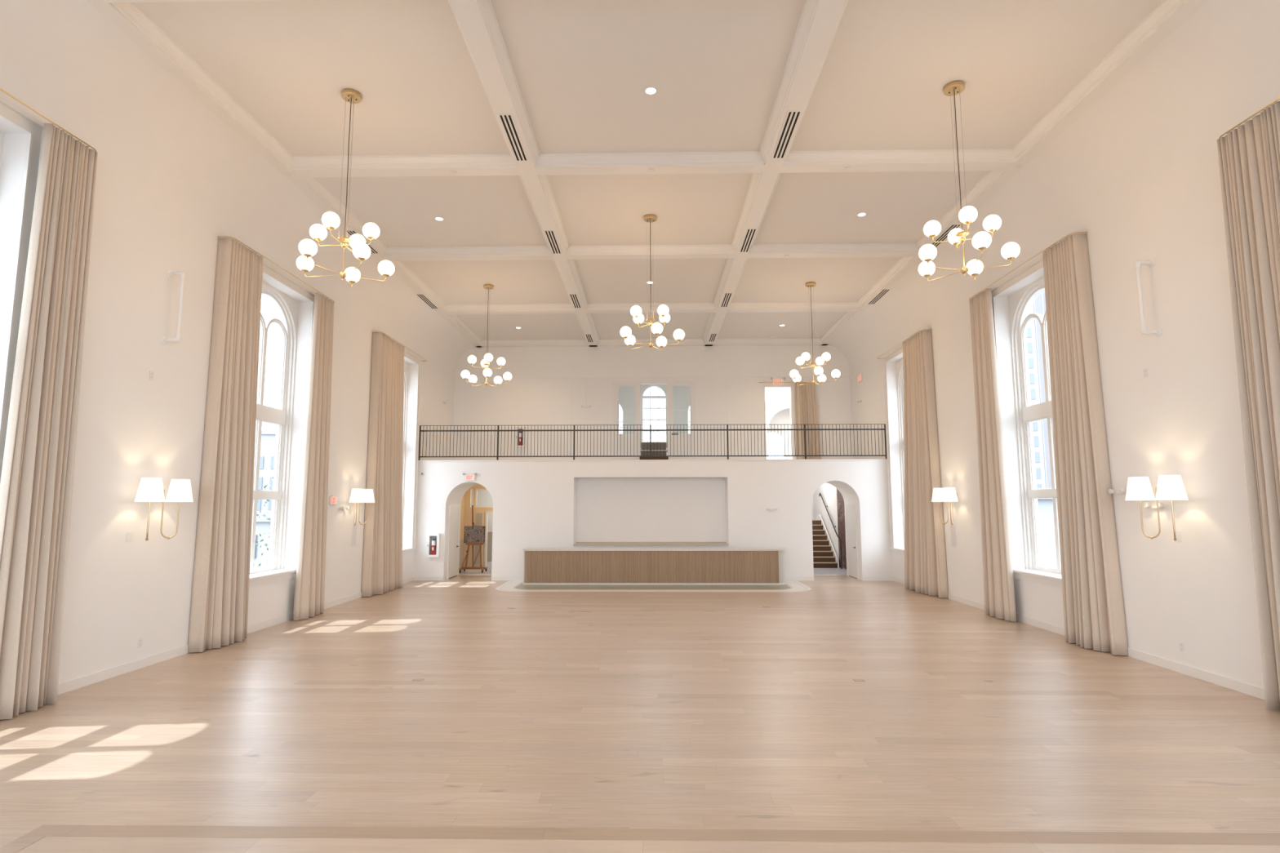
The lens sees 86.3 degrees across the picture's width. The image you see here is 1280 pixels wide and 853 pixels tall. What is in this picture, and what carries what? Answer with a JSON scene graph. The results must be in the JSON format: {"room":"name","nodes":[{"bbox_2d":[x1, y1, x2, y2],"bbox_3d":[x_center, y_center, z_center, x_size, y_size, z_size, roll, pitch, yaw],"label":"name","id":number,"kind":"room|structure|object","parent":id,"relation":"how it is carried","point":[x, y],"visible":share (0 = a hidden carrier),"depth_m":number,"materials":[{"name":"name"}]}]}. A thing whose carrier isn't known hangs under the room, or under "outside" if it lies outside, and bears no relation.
{"room":"event hall","nodes":[
{"label":"event hall","id":0,"kind":"room"},
{"bbox_2d":[0,0,476,684],"bbox_3d":[-7.128,-0.598,10.613,1.120,8.400,30.700,0,-6,1],"label":"wall","id":1,"kind":"structure","parent":0,"point":[172,178],"depth_m":10.39,"materials":[{"name":"paint"}]},
{"bbox_2d":[0,95,44,482],"bbox_3d":[-7.669,-0.777,6.979,0.605,6.230,2.460,0,-6,1],"label":"window","id":2,"kind":"structure","parent":1,"relation":"in","point":[11,113],"depth_m":8.14,"materials":[{"name":"paint"}]},
{"bbox_2d":[0,88,97,151],"bbox_3d":[-7.322,-3.825,7.288,0.270,0.044,3.579,0,-6,1],"label":"curtain rod","id":3,"kind":"object","parent":1,"relation":"attached to","point":[1,89],"visible":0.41,"depth_m":8.26,"materials":[{"name":"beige metal"}]},
{"bbox_2d":[0,123,97,719],"bbox_3d":[-7.216,-0.176,8.271,0.330,7.012,0.907,0,-6,1],"label":"curtain","id":4,"kind":"object","parent":3,"relation":"hanging from","point":[37,477],"visible":1,"depth_m":8.21,"materials":[{"name":"fabric"}]},
{"bbox_2d":[134,477,193,540],"bbox_3d":[-7.149,1.233,10.175,0.480,0.907,0.980,0,-6,1],"label":"wall sconce","id":5,"kind":"object","parent":1,"relation":"attached to","point":[150,490],"visible":1,"depth_m":9.96,"materials":[{"name":"white fabric"}]},
{"bbox_2d":[160,268,185,344],"bbox_3d":[-7.263,-1.871,10.649,0.256,1.208,0.150,0,-6,1],"label":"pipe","id":6,"kind":"object","parent":1,"relation":"attached to","point":[164,340],"visible":1,"depth_m":10.63,"materials":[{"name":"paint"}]},
{"bbox_2d":[57,576,413,694],"bbox_3d":[-7.405,3.296,8.249,0.020,0.130,26.870,0,-6,1],"label":"baseboard","id":7,"kind":"structure","parent":1,"relation":"attached to","point":[79,682],"depth_m":10.25,"materials":[{"name":"paint"}]},
{"bbox_2d":[217,235,333,302],"bbox_3d":[-7.205,-3.082,13.850,0.270,0.044,3.929,0,-6,1],"label":"curtain rod","id":8,"kind":"object","parent":1,"relation":"attached to","point":[217,236],"visible":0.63,"depth_m":13.08,"materials":[{"name":"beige metal"}]},
{"bbox_2d":[187,237,262,652],"bbox_3d":[-7.169,0.254,12.066,0.320,7.012,1.221,-1,-6,5],"label":"curtain","id":9,"kind":"object","parent":8,"relation":"hanging from","point":[219,608],"visible":1,"depth_m":11.81,"materials":[{"name":"fabric"}]},
{"bbox_2d":[292,292,333,620],"bbox_3d":[-7.081,0.595,15.076,0.247,7.012,1.170,0,-6,1],"label":"curtain","id":10,"kind":"object","parent":8,"relation":"hanging from","point":[309,588],"visible":1,"depth_m":14.86,"materials":[{"name":"fabric"}]},
{"bbox_2d":[248,260,315,587],"bbox_3d":[-7.546,0.005,13.884,0.605,6.230,2.460,0,-6,1],"label":"window","id":11,"kind":"structure","parent":1,"relation":"in","point":[286,308],"depth_m":14.53,"materials":[{"name":"paint"}]},
{"bbox_2d":[86,0,483,347],"bbox_3d":[-6.419,-4.883,11.086,0.370,0.220,30.700,0,-6,1],"label":"trim","id":12,"kind":"structure","parent":1,"relation":"attached to","point":[129,18],"depth_m":10.68,"materials":[{"name":"paint"}]},
{"bbox_2d":[348,488,374,525],"bbox_3d":[-7.025,2.018,17.099,0.480,0.907,0.980,0,-6,1],"label":"wall sconce","id":13,"kind":"object","parent":1,"relation":"attached to","point":[359,495],"visible":1,"depth_m":16.82,"materials":[{"name":"white fabric"}]},
{"bbox_2d":[372,331,426,361],"bbox_3d":[-7.088,-2.340,20.392,0.270,0.044,3.859,0,-6,1],"label":"curtain rod","id":14,"kind":"object","parent":1,"relation":"attached to","point":[425,360],"visible":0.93,"depth_m":20.20,"materials":[{"name":"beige metal"}]},
{"bbox_2d":[360,332,404,596],"bbox_3d":[-7.002,1.059,19.174,0.360,7.012,2.203,-1,-6,5],"label":"curtain","id":15,"kind":"object","parent":14,"relation":"hanging from","point":[382,555],"visible":1,"depth_m":18.59,"materials":[{"name":"fabric"}]},
{"bbox_2d":[402,348,422,555],"bbox_3d":[-7.423,0.781,20.729,0.605,6.230,2.460,0,-6,1],"label":"window","id":16,"kind":"structure","parent":1,"relation":"in","point":[407,354],"depth_m":21.75,"materials":[{"name":"paint"}]},
{"bbox_2d":[426,533,440,557],"bbox_3d":[-6.540,3.764,21.615,0.385,0.740,0.174,0,-6,1],"label":"fire extinguisher cabinet","id":17,"kind":"object","parent":1,"relation":"attached to","point":[430,536],"visible":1,"depth_m":21.58,"materials":[{"name":"white metal"}]},
{"bbox_2d":[345,230,379,253],"bbox_3d":[-6.386,-4.241,15.719,0.230,0.010,1.410,0,-6,1],"label":"air vent","id":18,"kind":"object","parent":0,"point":[373,251],"visible":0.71,"depth_m":15.79,"materials":[{"name":"metal"}]},
{"bbox_2d":[415,293,439,308],"bbox_3d":[-6.324,-3.719,20.329,0.230,0.010,1.490,0,-6,1],"label":"air vent","id":19,"kind":"object","parent":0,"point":[422,296],"visible":1,"depth_m":20.23,"materials":[{"name":"metal"}]},
{"bbox_2d":[459,493,465,539],"bbox_3d":[-6.795,3.576,24.790,0.120,3.300,2.579,0,-6,1],"label":"wall","id":20,"kind":"structure","parent":0,"point":[463,501],"depth_m":25.82,"materials":[{"name":"beige paint"}]},
{"bbox_2d":[458,538,464,568],"bbox_3d":[-6.726,4.677,24.665,0.015,1.077,2.578,0,-6,1],"label":"trim","id":21,"kind":"structure","parent":20,"relation":"attached to","point":[461,541],"depth_m":25.63,"materials":[{"name":"brown wood"}]},
{"bbox_2d":[463,484,493,567],"bbox_3d":[-5.121,3.722,26.102,3.180,3.300,0.120,0,-6,1],"label":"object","id":22,"kind":"structure","parent":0,"point":[468,509],"depth_m":26.11,"materials":[{"name":"beige paint"}]},
{"bbox_2d":[473,511,484,565],"bbox_3d":[-6.142,4.273,25.980,0.380,2.020,0.035,0,-6,1],"label":"door","id":23,"kind":"structure","parent":22,"relation":"in","point":[478,516],"depth_m":25.94,"materials":[{"name":"beige paint"}]},
{"bbox_2d":[484,511,493,567],"bbox_3d":[-5.216,4.295,26.024,1.370,2.137,0.190,0,-6,1],"label":"trim","id":24,"kind":"structure","parent":22,"relation":"attached to","point":[486,512],"depth_m":26.00,"materials":[{"name":"paint"}]},
{"bbox_2d":[471,488,493,530],"bbox_3d":[-5.530,3.729,26.159,5.000,3.300,5.380,0,-6,1],"label":"wall","id":25,"kind":"structure","parent":0,"point":[484,498],"depth_m":28.95,"materials":[{"name":"grey paint"}]},
{"bbox_2d":[0,574,1279,847],"bbox_3d":[0.144,3.433,8.979,15.090,0.001,28.620,0,-6,1],"label":"floor","id":26,"kind":"structure","parent":0,"point":[644,710],"depth_m":7.30,"materials":[{"name":"brown wood"}]},
{"bbox_2d":[0,824,1279,852],"bbox_3d":[1.711,1.931,-0.904,9.760,0.751,8.680,0,-6,1],"label":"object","id":27,"kind":"structure","parent":26,"relation":"in","point":[28,839],"depth_m":3.42,"materials":[{"name":"brown wood"}]},
{"bbox_2d":[495,580,811,591],"bbox_3d":[0.378,4.689,20.081,9.020,0.006,2.770,0,-6,1],"label":"floor","id":28,"kind":"structure","parent":26,"relation":"on","point":[733,587],"depth_m":19.55,"materials":[{"name":"beige wood"}]},
{"bbox_2d":[513,581,792,590],"bbox_3d":[0.371,4.710,20.288,8.060,0.001,2.355,0,-6,1],"label":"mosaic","id":29,"kind":"object","parent":28,"relation":"on","point":[522,581],"visible":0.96,"depth_m":19.17,"materials":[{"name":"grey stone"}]},
{"bbox_2d":[522,547,786,584],"bbox_3d":[0.452,4.227,20.701,7.930,1.050,0.660,0,-6,1],"label":"bar counter","id":30,"kind":"object","parent":28,"relation":"on","point":[541,566],"depth_m":20.40,"materials":[{"name":"brown wood"}]},
{"bbox_2d":[522,547,786,551],"bbox_3d":[0.451,3.734,20.757,7.930,0.056,0.660,0,-6,1],"label":"countertop","id":31,"kind":"structure","parent":30,"relation":"on","point":[526,548],"depth_m":20.46,"materials":[{"name":"stone"}]},
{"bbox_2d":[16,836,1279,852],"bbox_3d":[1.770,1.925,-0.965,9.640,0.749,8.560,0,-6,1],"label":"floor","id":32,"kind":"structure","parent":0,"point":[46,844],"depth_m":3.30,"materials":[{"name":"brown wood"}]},
{"bbox_2d":[134,0,1162,340],"bbox_3d":[0.150,-5.069,10.990,16.290,0.150,31.300,0,-6,1],"label":"ceiling","id":33,"kind":"structure","parent":0,"point":[583,69],"depth_m":10.83,"materials":[{"name":"paint"}]},
{"bbox_2d":[106,0,264,2],"bbox_3d":[0.101,-5.248,7.961,13.400,0.217,0.520,0,-6,1],"label":"trim","id":34,"kind":"structure","parent":33,"relation":"attached to","point":[108,1],"depth_m":8.18,"materials":[{"name":"paint"}]},
{"bbox_2d":[296,88,394,287],"bbox_3d":[-4.442,-3.600,10.217,1.333,2.930,1.389,-1,-7,7],"label":"chandelier","id":35,"kind":"object","parent":33,"relation":"hanging from","point":[361,251],"visible":1,"depth_m":10.08,"materials":[{"name":"white glass"}]},
{"bbox_2d":[461,284,511,386],"bbox_3d":[-4.264,-2.568,19.319,1.370,2.930,1.424,0,-6,1],"label":"chandelier","id":36,"kind":"object","parent":33,"relation":"hanging from","point":[488,357],"visible":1,"depth_m":19.16,"materials":[{"name":"white glass"}]},
{"bbox_2d":[497,113,528,161],"bbox_3d":[-2.082,-4.751,11.276,0.230,0.010,1.460,0,-6,1],"label":"air vent","id":37,"kind":"object","parent":33,"relation":"in","point":[507,121],"visible":1,"depth_m":11.20,"materials":[{"name":"metal"}]},
{"bbox_2d":[448,0,599,346],"bbox_3d":[-2.060,-4.898,11.010,0.524,0.220,30.700,0,-6,1],"label":"trim","id":38,"kind":"structure","parent":33,"relation":"attached to","point":[477,21],"depth_m":10.50,"materials":[{"name":"paint"}]},
{"bbox_2d":[543,230,562,253],"bbox_3d":[-2.002,-4.245,15.741,0.230,0.010,1.410,0,-6,1],"label":"air vent","id":39,"kind":"object","parent":33,"relation":"in","point":[550,235],"visible":1,"depth_m":15.70,"materials":[{"name":"metal"}]},
{"bbox_2d":[568,293,581,308],"bbox_3d":[-1.920,-3.728,20.306,0.230,0.010,1.420,0,-6,1],"label":"air vent","id":40,"kind":"object","parent":33,"relation":"in","point":[574,298],"visible":1,"depth_m":20.25,"materials":[{"name":"metal"}]},
{"bbox_2d":[644,86,657,94],"bbox_3d":[0.162,-5.066,10.295,0.210,0.012,0.210,0,-6,1],"label":"recessed light","id":41,"kind":"object","parent":33,"relation":"in","point":[648,90],"visible":1,"depth_m":10.28,"materials":[{"name":"white plastic"}]},
{"bbox_2d":[383,242,919,261],"bbox_3d":[0.257,-4.258,16.694,13.400,0.217,0.520,0,-6,1],"label":"trim","id":42,"kind":"structure","parent":33,"relation":"attached to","point":[817,250],"depth_m":16.53,"materials":[{"name":"paint"}]},
{"bbox_2d":[620,213,684,351],"bbox_3d":[0.183,-3.098,14.710,1.333,2.930,1.389,-6,-9,42],"label":"chandelier","id":43,"kind":"object","parent":33,"relation":"hanging from","point":[663,310],"visible":1,"depth_m":14.47,"materials":[{"name":"white glass"}]},
{"bbox_2d":[289,148,1015,177],"bbox_3d":[0.180,-4.749,12.362,13.400,0.217,0.520,0,-6,1],"label":"ceiling beam","id":44,"kind":"structure","parent":33,"relation":"attached to","point":[984,159],"depth_m":12.21,"materials":[{"name":"paint"}]},
{"bbox_2d":[702,0,848,346],"bbox_3d":[2.359,-4.913,10.933,0.524,0.220,30.700,0,-6,1],"label":"trim","id":45,"kind":"structure","parent":33,"relation":"attached to","point":[820,20],"depth_m":10.51,"materials":[{"name":"paint"}]},
{"bbox_2d":[771,110,802,158],"bbox_3d":[2.395,-4.767,11.197,0.230,0.010,1.460,0,-6,1],"label":"air vent","id":46,"kind":"object","parent":33,"relation":"in","point":[792,118],"visible":1,"depth_m":11.11,"materials":[{"name":"metal"}]},
{"bbox_2d":[789,281,839,385],"bbox_3d":[4.836,-2.605,19.114,1.392,2.930,1.336,0,-6,1],"label":"chandelier","id":47,"kind":"object","parent":33,"relation":"hanging from","point":[820,361],"visible":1,"depth_m":19.02,"materials":[{"name":"white glass"}]},
{"bbox_2d":[918,80,1020,281],"bbox_3d":[4.735,-3.629,10.085,1.389,2.930,1.333,-5,-8,39],"label":"chandelier","id":48,"kind":"object","parent":33,"relation":"hanging from","point":[967,215],"visible":1,"depth_m":9.88,"materials":[{"name":"white glass"}]},
{"bbox_2d":[443,302,859,314],"bbox_3d":[0.342,-3.719,21.453,13.400,0.217,0.520,0,-6,1],"label":"trim","id":49,"kind":"structure","parent":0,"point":[752,307],"depth_m":21.29,"materials":[{"name":"paint"}]},
{"bbox_2d":[452,376,852,460],"bbox_3d":[0.428,-0.621,26.042,15.690,5.300,0.220,0,-6,1],"label":"wall","id":50,"kind":"structure","parent":0,"point":[532,403],"depth_m":25.92,"materials":[{"name":"paint"}]},
{"bbox_2d":[515,426,525,448],"bbox_3d":[-4.518,0.408,25.815,0.360,0.780,0.174,0,-6,1],"label":"fire extinguisher cabinet","id":51,"kind":"object","parent":50,"relation":"attached to","point":[519,428],"visible":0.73,"depth_m":25.78,"materials":[{"name":"white metal"}]},
{"bbox_2d":[475,337,822,347],"bbox_3d":[0.424,-3.199,26.026,13.400,0.220,0.387,0,-6,1],"label":"trim","id":52,"kind":"structure","parent":50,"relation":"attached to","point":[788,341],"depth_m":25.93,"materials":[{"name":"paint"}]},
{"bbox_2d":[454,345,849,378],"bbox_3d":[0.423,-2.473,26.129,15.090,1.200,0.045,0,-6,1],"label":"ceiling beam","id":53,"kind":"structure","parent":50,"relation":"attached to","point":[671,361],"depth_m":26.11,"materials":[{"name":"paint"}]},
{"bbox_2d":[640,449,666,455],"bbox_3d":[0.528,1.217,25.926,0.984,0.619,0.390,0,-6,1],"label":"carpeted step","id":54,"kind":"structure","parent":50,"relation":"on","point":[643,452],"depth_m":25.77,"materials":[{"name":"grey carpet"}]},
{"bbox_2d":[612,381,696,459],"bbox_3d":[0.532,-0.111,25.879,3.200,3.250,0.105,0,-6,1],"label":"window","id":55,"kind":"structure","parent":50,"relation":"in","point":[682,442],"depth_m":25.84,"materials":[{"name":"paint"}]},
{"bbox_2d":[764,385,796,459],"bbox_3d":[5.291,-0.026,25.888,1.155,3.070,0.260,0,-6,1],"label":"trim","id":56,"kind":"structure","parent":50,"relation":"attached to","point":[792,399],"depth_m":25.82,"materials":[{"name":"paint"}]},
{"bbox_2d":[758,382,820,382],"bbox_3d":[5.697,-1.669,25.871,2.400,0.028,0.099,0,-6,1],"label":"curtain rod","id":57,"kind":"object","parent":50,"relation":"attached to","point":[758,382],"visible":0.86,"depth_m":25.83,"materials":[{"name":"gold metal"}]},
{"bbox_2d":[795,382,821,459],"bbox_3d":[6.293,-0.106,25.596,0.890,3.140,0.236,1,-7,-10],"label":"curtain","id":58,"kind":"object","parent":57,"relation":"hanging from","point":[805,394],"visible":0.79,"depth_m":25.64,"materials":[{"name":"fabric"}]},
{"bbox_2d":[458,563,846,574],"bbox_3d":[0.489,5.458,26.862,18.000,0.001,7.380,0,-6,1],"label":"floor","id":59,"kind":"structure","parent":0,"point":[816,571],"depth_m":24.32,"materials":[{"name":"grey tile"}]},
{"bbox_2d":[458,505,487,573],"bbox_3d":[-5.921,3.997,24.364,0.840,2.363,0.670,0,-6,1],"label":"easel","id":60,"kind":"object","parent":59,"relation":"on","point":[473,524],"visible":1,"depth_m":24.32,"materials":[{"name":"brown wood"}]},
{"bbox_2d":[463,526,485,542],"bbox_3d":[-5.916,3.867,24.406,0.740,0.591,0.084,0,-6,1],"label":"picture","id":61,"kind":"object","parent":60,"relation":"on","point":[472,534],"visible":1,"depth_m":24.39,"materials":[{"name":"multicoloured paint"}]},
{"bbox_2d":[487,530,492,563],"bbox_3d":[-6.049,4.894,27.737,1.300,1.337,0.040,0,-6,1],"label":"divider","id":62,"kind":"object","parent":59,"relation":"on","point":[489,532],"visible":0.17,"depth_m":27.73,"materials":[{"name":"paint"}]},
{"bbox_2d":[812,514,839,568],"bbox_3d":[6.635,4.507,27.192,1.685,1.945,3.120,0,-6,1],"label":"staircase","id":63,"kind":"structure","parent":59,"relation":"on","point":[824,556],"depth_m":26.46,"materials":[{"name":"brown wood"}]},
{"bbox_2d":[413,460,893,580],"bbox_3d":[0.405,3.058,22.540,18.000,3.800,1.750,0,-6,1],"label":"wall","id":64,"kind":"structure","parent":0,"point":[536,504],"depth_m":21.80,"materials":[{"name":"paint"}]},
{"bbox_2d":[446,504,460,579],"bbox_3d":[-6.154,3.792,22.620,0.098,2.380,1.140,0,-6,1],"label":"door","id":65,"kind":"structure","parent":64,"relation":"in","point":[454,509],"depth_m":22.58,"materials":[{"name":"paint"}]},
{"bbox_2d":[573,542,728,545],"bbox_3d":[0.349,3.767,21.927,4.913,0.066,0.788,0,-6,1],"label":"ledge","id":66,"kind":"object","parent":64,"relation":"attached to","point":[576,543],"depth_m":21.86,"materials":[{"name":"white paint"}]},
{"bbox_2d":[575,542,726,542],"bbox_3d":[0.356,3.795,22.308,4.913,0.036,0.023,0,-6,1],"label":"backsplash","id":67,"kind":"structure","parent":64,"relation":"attached to","point":[575,542],"depth_m":22.30,"materials":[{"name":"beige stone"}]},
{"bbox_2d":[418,458,887,461],"bbox_3d":[0.362,1.089,21.942,15.090,0.034,0.165,0,-6,1],"label":"trim","id":68,"kind":"structure","parent":64,"relation":"attached to","point":[853,459],"depth_m":21.87,"materials":[{"name":"paint"}]},
{"bbox_2d":[418,423,886,460],"bbox_3d":[0.364,0.507,22.000,15.069,1.136,0.060,0,-6,1],"label":"balcony railing","id":69,"kind":"object","parent":68,"relation":"on","point":[804,428],"visible":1,"depth_m":22.00,"materials":[{"name":"black metal"}]},
{"bbox_2d":[413,576,893,581],"bbox_3d":[0.367,4.782,21.455,15.050,0.130,0.020,0,-6,1],"label":"baseboard","id":70,"kind":"structure","parent":64,"relation":"attached to","point":[415,578],"depth_m":21.38,"materials":[{"name":"paint"}]},
{"bbox_2d":[844,504,859,579],"bbox_3d":[6.932,3.746,22.391,0.098,2.380,1.140,0,-6,1],"label":"door","id":71,"kind":"structure","parent":64,"relation":"in","point":[851,509],"depth_m":22.31,"materials":[{"name":"paint"}]},
{"bbox_2d":[618,384,791,459],"bbox_3d":[2.683,-0.222,27.633,10.500,4.340,3.150,0,-6,1],"label":"wall","id":72,"kind":"structure","parent":0,"point":[626,393],"depth_m":28.89,"materials":[{"name":"grey paint"}]},
{"bbox_2d":[640,441,666,449],"bbox_3d":[0.535,1.095,26.378,0.984,0.964,0.499,0,-6,1],"label":"carpeted step","id":73,"kind":"structure","parent":72,"relation":"on","point":[644,445],"depth_m":26.18,"materials":[{"name":"grey carpet"}]},
{"bbox_2d":[641,385,666,441],"bbox_3d":[0.604,-0.440,28.927,1.080,2.650,0.160,0,-6,1],"label":"window","id":74,"kind":"structure","parent":72,"relation":"in","point":[650,397],"depth_m":28.93,"materials":[{"name":"paint"}]},
{"bbox_2d":[768,428,787,459],"bbox_3d":[5.657,0.959,28.769,1.120,1.760,0.020,0,-6,1],"label":"trim","id":75,"kind":"structure","parent":72,"relation":"attached to","point":[780,432],"depth_m":28.80,"materials":[{"name":"grey paint"}]},
{"bbox_2d":[720,293,733,306],"bbox_3d":[2.556,-3.743,20.228,0.230,0.010,1.420,0,-6,1],"label":"air vent","id":76,"kind":"object","parent":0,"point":[726,298],"visible":1,"depth_m":20.18,"materials":[{"name":"metal"}]},
{"bbox_2d":[738,228,757,252],"bbox_3d":[2.474,-4.261,15.663,0.230,0.010,1.410,0,-6,1],"label":"air vent","id":77,"kind":"object","parent":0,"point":[749,234],"visible":1,"depth_m":15.62,"materials":[{"name":"metal"}]},
{"bbox_2d":[764,387,790,459],"bbox_3d":[6.243,-0.139,28.148,4.000,3.800,0.120,0,-6,1],"label":"wall","id":78,"kind":"structure","parent":0,"point":[777,399],"depth_m":28.20,"materials":[{"name":"paint"}]},
{"bbox_2d":[813,482,845,569],"bbox_3d":[7.605,3.672,26.938,0.120,3.550,7.379,0,-6,1],"label":"wall","id":79,"kind":"structure","parent":0,"point":[828,491],"depth_m":27.26,"materials":[{"name":"paint"}]},
{"bbox_2d":[818,493,842,568],"bbox_3d":[7.465,3.986,26.642,0.153,2.820,3.047,0,-6,1],"label":"handrail","id":80,"kind":"object","parent":79,"relation":"attached to","point":[820,494],"visible":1,"depth_m":25.92,"materials":[{"name":"black metal"}]},
{"bbox_2d":[836,488,846,569],"bbox_3d":[7.496,3.534,24.614,0.015,3.260,2.630,0,-6,1],"label":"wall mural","id":81,"kind":"object","parent":79,"relation":"attached to","point":[840,501],"visible":0.21,"depth_m":25.35},
{"bbox_2d":[866,288,890,304],"bbox_3d":[6.966,-3.783,19.932,0.230,0.010,1.460,0,-6,1],"label":"air vent","id":82,"kind":"object","parent":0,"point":[883,291],"visible":1,"depth_m":19.89,"materials":[{"name":"metal"}]},
{"bbox_2d":[930,223,961,247],"bbox_3d":[6.866,-4.296,15.412,0.230,0.010,1.360,0,-6,1],"label":"air vent","id":83,"kind":"object","parent":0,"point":[944,235],"visible":0.66,"depth_m":15.35,"materials":[{"name":"metal"}]},
{"bbox_2d":[827,0,1279,688],"bbox_3d":[7.440,-0.648,10.358,1.120,8.400,30.700,0,-6,1],"label":"wall","id":84,"kind":"structure","parent":0,"point":[1138,171],"depth_m":10.24,"materials":[{"name":"paint"}]},
{"bbox_2d":[882,344,904,555],"bbox_3d":[8.099,0.727,20.458,0.605,6.230,2.460,0,-6,1],"label":"window","id":85,"kind":"structure","parent":84,"relation":"in","point":[900,551],"depth_m":21.46,"materials":[{"name":"paint"}]},
{"bbox_2d":[877,328,931,359],"bbox_3d":[7.731,-2.386,20.183,0.270,0.044,3.759,0,-6,1],"label":"curtain rod","id":86,"kind":"object","parent":84,"relation":"attached to","point":[878,357],"visible":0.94,"depth_m":19.99,"materials":[{"name":"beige metal"}]},
{"bbox_2d":[902,329,948,598],"bbox_3d":[7.655,0.987,18.728,0.441,7.012,2.103,0,-6,1],"label":"curtain","id":87,"kind":"object","parent":86,"relation":"hanging from","point":[925,551],"visible":1,"depth_m":18.32,"materials":[{"name":"fabric"}]},
{"bbox_2d":[931,487,958,524],"bbox_3d":[7.583,1.967,16.844,0.480,0.907,0.980,0,-6,1],"label":"wall sconce","id":88,"kind":"object","parent":84,"relation":"attached to","point":[947,495],"visible":1,"depth_m":16.56,"materials":[{"name":"white fabric"}]},
{"bbox_2d":[950,524,956,546],"bbox_3d":[7.822,2.724,17.030,0.012,0.540,0.250,0,-6,1],"label":"access panel","id":89,"kind":"object","parent":84,"relation":"attached to","point":[952,526],"visible":0.93,"depth_m":17.03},
{"bbox_2d":[820,0,1208,345],"bbox_3d":[6.714,-4.928,10.857,0.380,0.220,30.700,0,-6,1],"label":"trim","id":90,"kind":"structure","parent":84,"relation":"attached to","point":[1168,15],"depth_m":10.61,"materials":[{"name":"paint"}]},
{"bbox_2d":[991,255,1062,588],"bbox_3d":[7.977,-0.049,13.613,0.605,6.230,2.460,0,-6,1],"label":"window","id":91,"kind":"structure","parent":84,"relation":"in","point":[1020,303],"depth_m":14.26,"materials":[{"name":"paint"}]},
{"bbox_2d":[968,231,1087,299],"bbox_3d":[7.615,-3.119,13.720,0.270,0.044,3.949,0,-6,1],"label":"curtain rod","id":92,"kind":"object","parent":84,"relation":"attached to","point":[1073,232],"visible":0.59,"depth_m":13.04,"materials":[{"name":"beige metal"}]},
{"bbox_2d":[968,288,1016,622],"bbox_3d":[7.576,0.536,14.751,0.265,7.012,1.068,0,-6,1],"label":"curtain","id":93,"kind":"object","parent":92,"relation":"hanging from","point":[997,569],"visible":1,"depth_m":14.61,"materials":[{"name":"fabric"}]},
{"bbox_2d":[1042,233,1128,655],"bbox_3d":[7.536,0.199,11.776,0.375,7.012,1.248,0,-6,1],"label":"curtain","id":94,"kind":"object","parent":92,"relation":"hanging from","point":[1095,619],"visible":1,"depth_m":11.57,"materials":[{"name":"fabric"}]},
{"bbox_2d":[892,576,1265,700],"bbox_3d":[7.662,3.244,7.986,0.020,0.130,26.870,0,-6,1],"label":"baseboard","id":95,"kind":"structure","parent":84,"relation":"attached to","point":[1256,691],"depth_m":9.91,"materials":[{"name":"paint"}]},
{"bbox_2d":[1134,257,1162,337],"bbox_3d":[7.565,-1.931,10.184,0.256,1.218,0.150,0,-6,1],"label":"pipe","id":96,"kind":"object","parent":84,"relation":"attached to","point":[1157,332],"visible":1,"depth_m":10.17,"materials":[{"name":"metal"}]},
{"bbox_2d":[1142,502,1164,508],"bbox_3d":[7.646,1.169,10.129,0.110,0.087,0.354,0,-6,1],"label":"emergency light","id":97,"kind":"object","parent":84,"relation":"attached to","point":[1146,504],"visible":0.97,"depth_m":10.16,"materials":[{"name":"white plastic"}]},
{"bbox_2d":[1124,475,1188,540],"bbox_3d":[7.456,1.167,9.780,0.480,0.907,0.980,0,-6,1],"label":"wall sconce","id":98,"kind":"object","parent":84,"relation":"attached to","point":[1170,487],"visible":1,"depth_m":9.56,"materials":[{"name":"white fabric"}]},
{"bbox_2d":[1218,97,1279,138],"bbox_3d":[7.496,-3.878,7.019,0.270,0.044,3.559,0,-6,1],"label":"curtain rod","id":99,"kind":"object","parent":84,"relation":"attached to","point":[1277,99],"visible":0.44,"depth_m":8.27,"materials":[{"name":"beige metal"}]},
{"bbox_2d":[1217,101,1279,710],"bbox_3d":[7.457,-0.240,7.892,0.436,7.014,0.994,0,-6,1],"label":"curtain","id":100,"kind":"object","parent":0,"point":[1249,154],"visible":1,"depth_m":8.12,"materials":[{"name":"fabric"}]},
{"label":"outside","id":101,"kind":"structure","parent":0,"visible":0},
{"label":"ground","id":102,"kind":"structure","parent":101,"visible":0},
{"bbox_2d":[253,511,271,568],"bbox_3d":[-18.801,6.442,38.862,9.600,3.190,6.600,0,-6,1],"label":"shed","id":103,"kind":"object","parent":102,"relation":"on","point":[262,522],"visible":0.21,"depth_m":35.85,"materials":[{"name":"white"}]},
{"bbox_2d":[253,476,273,566],"bbox_3d":[-10.151,3.561,18.826,1.568,4.358,2.007,4,-7,-29],"label":"young tree","id":104,"kind":"object","parent":102,"relation":"on","point":[268,518],"visible":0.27,"depth_m":18.79,"materials":[{"name":"green plant"}]},
{"bbox_2d":[257,430,275,511],"bbox_3d":[-46.327,7.767,94.565,20.600,13.190,12.600,0,-6,1],"label":"office block","id":105,"kind":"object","parent":102,"relation":"on","point":[266,460],"visible":0.11,"depth_m":88.81,"materials":[{"name":"white"}]},
{"bbox_2d":[1026,290,1051,488],"bbox_3d":[73.191,-6.860,120.256,26.400,47.690,20.600,0,-6,1],"label":"tower block","id":106,"kind":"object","parent":102,"relation":"on","point":[1043,478],"visible":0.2,"depth_m":110.21,"materials":[{"name":"brick"}]},
{"bbox_2d":[1036,488,1057,568],"bbox_3d":[24.647,5.463,35.679,12.600,4.290,7.600,0,-6,1],"label":"house","id":107,"kind":"structure","parent":102,"relation":"on","point":[1046,514],"depth_m":32.30,"materials":[{"name":"white"}]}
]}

